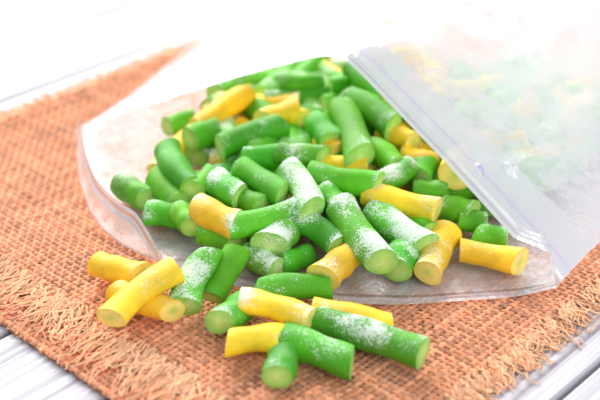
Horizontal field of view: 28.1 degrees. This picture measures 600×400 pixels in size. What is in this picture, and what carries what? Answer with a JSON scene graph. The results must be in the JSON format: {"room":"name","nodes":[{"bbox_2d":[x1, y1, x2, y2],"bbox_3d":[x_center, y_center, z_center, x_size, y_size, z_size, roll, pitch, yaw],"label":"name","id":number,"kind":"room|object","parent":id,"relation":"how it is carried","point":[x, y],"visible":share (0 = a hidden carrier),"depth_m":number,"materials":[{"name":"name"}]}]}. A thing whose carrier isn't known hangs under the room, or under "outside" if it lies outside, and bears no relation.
{"room":"tabletop","nodes":[
{"label":"tabletop","id":0,"kind":"room"},
{"bbox_2d":[0,0,599,399],"bbox_3d":[0.060,0.037,0.387,1.400,0.022,1.500,25,38,36],"label":"wooden table","id":1,"kind":"object","parent":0,"point":[46,46],"visible":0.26,"depth_m":0.54,"materials":[{"name":"white paint"}]},
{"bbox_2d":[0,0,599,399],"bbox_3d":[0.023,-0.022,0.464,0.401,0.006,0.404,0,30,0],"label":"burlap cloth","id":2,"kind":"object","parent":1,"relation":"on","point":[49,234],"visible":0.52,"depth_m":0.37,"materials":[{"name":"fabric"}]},
{"bbox_2d":[75,0,599,304],"bbox_3d":[0.053,-0.067,0.486,0.233,0.054,0.322,18,35,28],"label":"bag","id":3,"kind":"object","parent":2,"relation":"on","point":[509,101],"visible":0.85,"depth_m":0.41,"materials":[{"name":"clear plastic"}]},
{"bbox_2d":[87,37,528,387],"bbox_3d":[0.013,-0.020,0.426,0.162,0.033,0.235,18,35,28],"label":"beans","id":4,"kind":"object","parent":3,"relation":"in","point":[318,143],"visible":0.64,"depth_m":0.39,"materials":[{"name":"green food"}]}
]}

